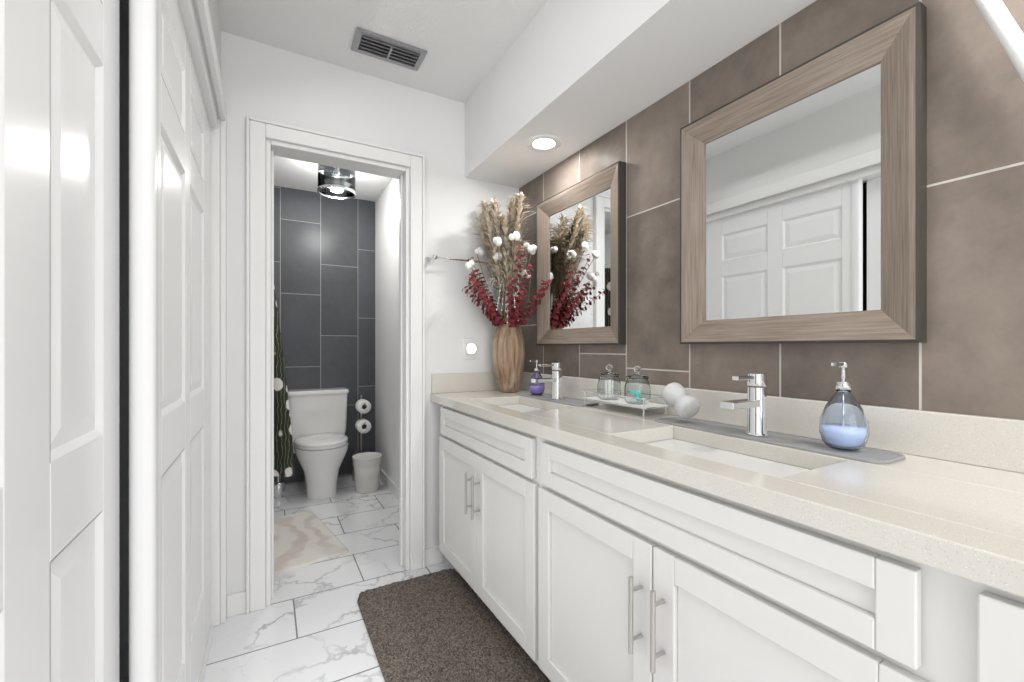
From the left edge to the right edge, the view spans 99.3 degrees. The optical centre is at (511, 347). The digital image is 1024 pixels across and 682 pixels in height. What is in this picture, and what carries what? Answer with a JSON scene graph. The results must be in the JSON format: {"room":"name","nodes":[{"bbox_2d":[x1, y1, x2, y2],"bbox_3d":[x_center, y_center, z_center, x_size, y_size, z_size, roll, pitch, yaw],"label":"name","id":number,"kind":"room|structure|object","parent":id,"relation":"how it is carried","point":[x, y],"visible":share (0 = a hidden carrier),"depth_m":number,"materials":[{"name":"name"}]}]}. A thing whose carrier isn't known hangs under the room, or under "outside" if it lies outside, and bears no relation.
{"room":"bathroom","nodes":[
{"label":"bathroom","id":0,"kind":"room"},
{"bbox_2d":[193,0,220,118],"bbox_3d":[-0.367,-0.095,0.184,0.120,2.450,3.680,0,0,-29],"label":"wall","id":1,"kind":"structure","parent":0,"point":[214,15],"depth_m":1.59,"materials":[{"name":"white paint"}]},
{"bbox_2d":[0,0,118,681],"bbox_3d":[-0.587,0.116,0.506,0.035,2.001,0.728,0,0,-29],"label":"closet door","id":2,"kind":"structure","parent":1,"relation":"in","point":[59,340],"depth_m":0.60,"materials":[{"name":"white wood"}]},
{"bbox_2d":[129,0,210,681],"bbox_3d":[-0.977,0.116,1.297,0.041,2.001,1.018,0,0,-29],"label":"closet door","id":3,"kind":"structure","parent":1,"relation":"in","point":[169,376],"depth_m":1.01,"materials":[{"name":"white wood"}]},
{"bbox_2d":[178,0,226,681],"bbox_3d":[-0.746,0.068,0.879,0.140,2.125,2.094,0,0,-29],"label":"trim","id":4,"kind":"structure","parent":1,"relation":"attached to","point":[218,126],"depth_m":1.76,"materials":[{"name":"white wood"}]},
{"bbox_2d":[227,468,442,616],"bbox_3d":[-1.216,1.085,2.882,1.000,0.090,1.884,0,0,-29],"label":"baseboard","id":5,"kind":"structure","parent":1,"relation":"attached to","point":[236,603],"depth_m":2.24,"materials":[{"name":"white wood"}]},
{"bbox_2d":[119,475,455,681],"bbox_3d":[-0.463,1.180,1.202,2.370,0.100,5.750,0,0,-29],"label":"floor","id":6,"kind":"structure","parent":0,"point":[307,624],"depth_m":1.86,"materials":[{"name":"tile"}]},
{"bbox_2d":[274,477,284,497],"bbox_3d":[-1.774,0.921,3.304,0.096,0.416,0.096,0,0,-29],"label":"toilet brush","id":7,"kind":"object","parent":6,"relation":"on","point":[279,488],"visible":0.62,"depth_m":3.27,"materials":[{"name":"silver metal"}]},
{"bbox_2d":[274,511,347,574],"bbox_3d":[-1.347,1.124,2.523,0.540,0.011,0.780,0,0,-39],"label":"bath mat","id":8,"kind":"object","parent":6,"relation":"on","point":[304,538],"visible":0.48,"depth_m":2.49,"materials":[{"name":"fabric"}]},
{"bbox_2d":[288,387,348,499],"bbox_3d":[-1.507,0.738,3.421,0.470,0.784,0.644,0,0,-29],"label":"toilet","id":9,"kind":"object","parent":6,"relation":"on","point":[318,417],"visible":0.9,"depth_m":3.43,"materials":[{"name":"white ceramic"}]},
{"bbox_2d":[352,395,370,480],"bbox_3d":[-1.278,0.772,3.707,0.152,0.716,0.236,0,0,-29],"label":"toilet paper stand","id":10,"kind":"object","parent":6,"relation":"on","point":[361,421],"visible":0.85,"depth_m":3.63,"materials":[{"name":"silver metal"}]},
{"bbox_2d":[352,452,381,493],"bbox_3d":[-1.145,0.993,3.440,0.224,0.274,0.224,0,0,-29],"label":"waste bin","id":11,"kind":"object","parent":6,"relation":"on","point":[366,465],"visible":1,"depth_m":3.36,"materials":[{"name":"white plastic"}]},
{"bbox_2d":[357,568,549,681],"bbox_3d":[-0.082,1.116,1.341,0.484,0.028,1.724,0,0,-29],"label":"rug","id":12,"kind":"object","parent":6,"relation":"on","point":[444,625],"visible":1,"depth_m":1.67,"materials":[{"name":"brown carpet"}]},
{"bbox_2d":[430,400,1023,681],"bbox_3d":[0.525,0.705,1.080,0.566,0.850,2.770,0,0,-29],"label":"bathroom vanity","id":13,"kind":"object","parent":6,"relation":"on","point":[602,542],"depth_m":0.90,"materials":[{"name":"white painted wood"},{"name":"quartz stone"},{"name":"brushed nickel"}]},
{"bbox_2d":[430,388,1023,583],"bbox_3d":[0.517,0.260,1.127,0.534,0.040,2.900,0,0,-29],"label":"countertop","id":14,"kind":"structure","parent":13,"relation":"on","point":[968,515],"depth_m":0.78,"materials":[{"name":"beige stone"}]},
{"bbox_2d":[462,192,551,392],"bbox_3d":[-0.052,-0.272,2.199,0.386,1.022,0.370,0,0,-29],"label":"vase","id":15,"kind":"object","parent":14,"relation":"on","point":[503,247],"visible":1,"depth_m":2.23,"materials":[{"name":"brown wood"}]},
{"bbox_2d":[498,400,545,411],"bbox_3d":[0.037,0.342,1.876,0.284,0.148,0.484,0,0,-29],"label":"sink","id":16,"kind":"object","parent":14,"relation":"in","point":[521,405],"depth_m":2.05,"materials":[{"name":"white ceramic"}]},
{"bbox_2d":[529,360,544,394],"bbox_3d":[0.122,0.148,2.132,0.080,0.168,0.080,0,0,-29],"label":"soap dispenser","id":17,"kind":"object","parent":14,"relation":"on","point":[536,388],"visible":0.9,"depth_m":2.11,"materials":[{"name":"purple glass"}]},
{"bbox_2d":[519,362,598,405],"bbox_3d":[0.172,0.155,1.977,0.195,0.168,0.480,0,0,-29],"label":"faucet","id":18,"kind":"object","parent":14,"relation":"on","point":[556,381],"visible":0.96,"depth_m":1.96,"materials":[{"name":"grey metal"}]},
{"bbox_2d":[582,364,668,416],"bbox_3d":[0.420,0.153,1.652,0.128,0.172,0.396,0,0,-29],"label":"tray","id":19,"kind":"object","parent":14,"relation":"on","point":[637,391],"visible":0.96,"depth_m":1.58,"materials":[{"name":"clear glass"}]},
{"bbox_2d":[638,432,813,475],"bbox_3d":[0.492,0.342,1.065,0.284,0.148,0.484,0,0,-29],"label":"sink","id":20,"kind":"object","parent":14,"relation":"in","point":[747,457],"depth_m":1.12,"materials":[{"name":"white ceramic"}]},
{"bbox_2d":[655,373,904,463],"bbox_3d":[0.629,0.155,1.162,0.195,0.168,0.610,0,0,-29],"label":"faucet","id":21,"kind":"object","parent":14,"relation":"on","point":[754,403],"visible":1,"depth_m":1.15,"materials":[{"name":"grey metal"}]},
{"bbox_2d":[819,362,869,450],"bbox_3d":[0.762,0.133,1.001,0.094,0.197,0.094,0,0,-29],"label":"soap dispenser","id":22,"kind":"object","parent":14,"relation":"on","point":[843,422],"visible":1,"depth_m":0.98,"materials":[{"name":"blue glass"}]},
{"bbox_2d":[119,1,518,642],"bbox_3d":[-0.935,-0.095,2.044,2.370,2.450,0.120,0,0,-29],"label":"wall","id":23,"kind":"structure","parent":0,"point":[275,85],"depth_m":2.03,"materials":[{"name":"white paint"}]},
{"bbox_2d":[246,116,424,613],"bbox_3d":[-0.824,0.075,2.102,0.780,2.110,0.168,0,0,-29],"label":"door frame","id":24,"kind":"structure","parent":23,"relation":"attached to","point":[261,152],"depth_m":1.96,"materials":[{"name":"white wood"}]},
{"bbox_2d":[431,372,498,391],"bbox_3d":[-0.194,0.190,2.379,0.509,0.100,0.020,0,0,-29],"label":"backsplash","id":25,"kind":"structure","parent":23,"relation":"attached to","point":[452,382],"depth_m":2.33,"materials":[{"name":"beige stone"}]},
{"bbox_2d":[463,338,475,359],"bbox_3d":[-0.223,0.010,2.349,0.072,0.116,0.044,0,0,-29],"label":"light","id":26,"kind":"object","parent":23,"relation":"attached to","point":[469,348],"visible":1,"depth_m":2.35,"materials":[{"name":"white plastic"}]},
{"bbox_2d":[426,254,520,265],"bbox_3d":[-0.192,-0.455,2.345,0.534,0.044,0.082,0,0,-29],"label":"towel rail","id":27,"kind":"object","parent":23,"relation":"attached to","point":[430,259],"visible":0.46,"depth_m":2.25,"materials":[{"name":"silver metal"}]},
{"bbox_2d":[274,186,374,483],"bbox_3d":[-2.028,-0.095,3.563,1.950,2.450,0.100,0,0,-29],"label":"tiled wall","id":28,"kind":"structure","parent":0,"point":[324,267],"depth_m":3.76,"materials":[{"name":"grey tile"}]},
{"bbox_2d":[119,0,547,201],"bbox_3d":[-0.463,-1.370,1.202,2.370,0.100,5.750,0,0,-29],"label":"ceiling","id":29,"kind":"structure","parent":0,"point":[466,45],"depth_m":1.83,"materials":[{"name":"white paint"}]},
{"bbox_2d":[317,164,355,199],"bbox_3d":[-1.250,-1.207,3.106,0.258,0.225,0.258,0,0,-29],"label":"ceiling light","id":30,"kind":"object","parent":29,"relation":"attached to","point":[336,183],"depth_m":3.02,"materials":[{"name":"silver metal"}]},
{"bbox_2d":[351,27,426,70],"bbox_3d":[-0.544,-1.309,1.931,0.300,0.021,0.150,0,0,-29],"label":"ceiling vent","id":31,"kind":"object","parent":29,"relation":"in","point":[381,47],"visible":1,"depth_m":1.92,"materials":[{"name":"grey metal"}]},
{"bbox_2d":[375,178,398,486],"bbox_3d":[-0.769,-0.095,3.209,0.100,2.450,1.750,0,0,-29],"label":"wall","id":32,"kind":"structure","parent":0,"point":[387,324],"depth_m":3.54,"materials":[{"name":"white paint"}]},
{"bbox_2d":[465,0,815,187],"bbox_3d":[0.793,-1.120,0.835,0.340,0.400,3.680,0,0,-29],"label":"soffit","id":33,"kind":"structure","parent":0,"point":[574,76],"depth_m":1.57,"materials":[{"name":"white paint"}]},
{"bbox_2d":[527,135,560,151],"bbox_3d":[0.144,-0.916,1.961,0.156,0.007,0.156,0,0,-29],"label":"recessed light","id":34,"kind":"object","parent":33,"relation":"in","point":[542,143],"visible":1,"depth_m":1.96,"materials":[{"name":"white"}]},
{"bbox_2d":[519,0,1023,419],"bbox_3d":[0.985,-0.095,0.943,0.100,2.450,3.680,0,0,-29],"label":"tiled wall","id":35,"kind":"structure","parent":0,"point":[967,358],"depth_m":1.02,"materials":[{"name":"brown tile"}]},
{"bbox_2d":[536,161,625,344],"bbox_3d":[0.295,-0.380,2.029,0.038,0.740,0.620,0,0,-29],"label":"mirror","id":36,"kind":"object","parent":35,"relation":"attached to","point":[581,245],"visible":1,"depth_m":1.98,"materials":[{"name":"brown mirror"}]},
{"bbox_2d":[519,372,1023,471],"bbox_3d":[0.741,0.190,1.252,0.020,0.100,2.900,0,0,-29],"label":"backsplash","id":37,"kind":"structure","parent":35,"relation":"attached to","point":[995,442],"depth_m":0.99,"materials":[{"name":"beige stone"}]},
{"bbox_2d":[680,2,926,343],"bbox_3d":[0.746,-0.380,1.227,0.038,0.740,0.630,0,0,-29],"label":"mirror","id":38,"kind":"object","parent":35,"relation":"attached to","point":[803,202],"visible":0.98,"depth_m":1.14,"materials":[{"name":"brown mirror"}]},
{"bbox_2d":[973,0,1023,80],"bbox_3d":[0.948,-0.620,0.839,0.063,0.532,0.227,0,0,-29],"label":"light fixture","id":39,"kind":"object","parent":35,"relation":"attached to","point":[1003,25],"visible":1,"depth_m":0.82,"materials":[{"name":"white"}]},
{"bbox_3d":[-2.059,-0.850,2.744,0.935,0.024,0.024,0,0,-29],"label":"curtain rod","id":40,"kind":"object","parent":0,"visible":0},
{"bbox_2d":[274,288,294,476],"bbox_3d":[-1.974,0.037,2.817,1.016,1.715,0.066,0,0,-26],"label":"shower curtain","id":41,"kind":"object","parent":40,"relation":"hanging from","point":[283,456],"visible":0.02,"depth_m":3.00,"materials":[{"name":"green fabric"}]}
]}

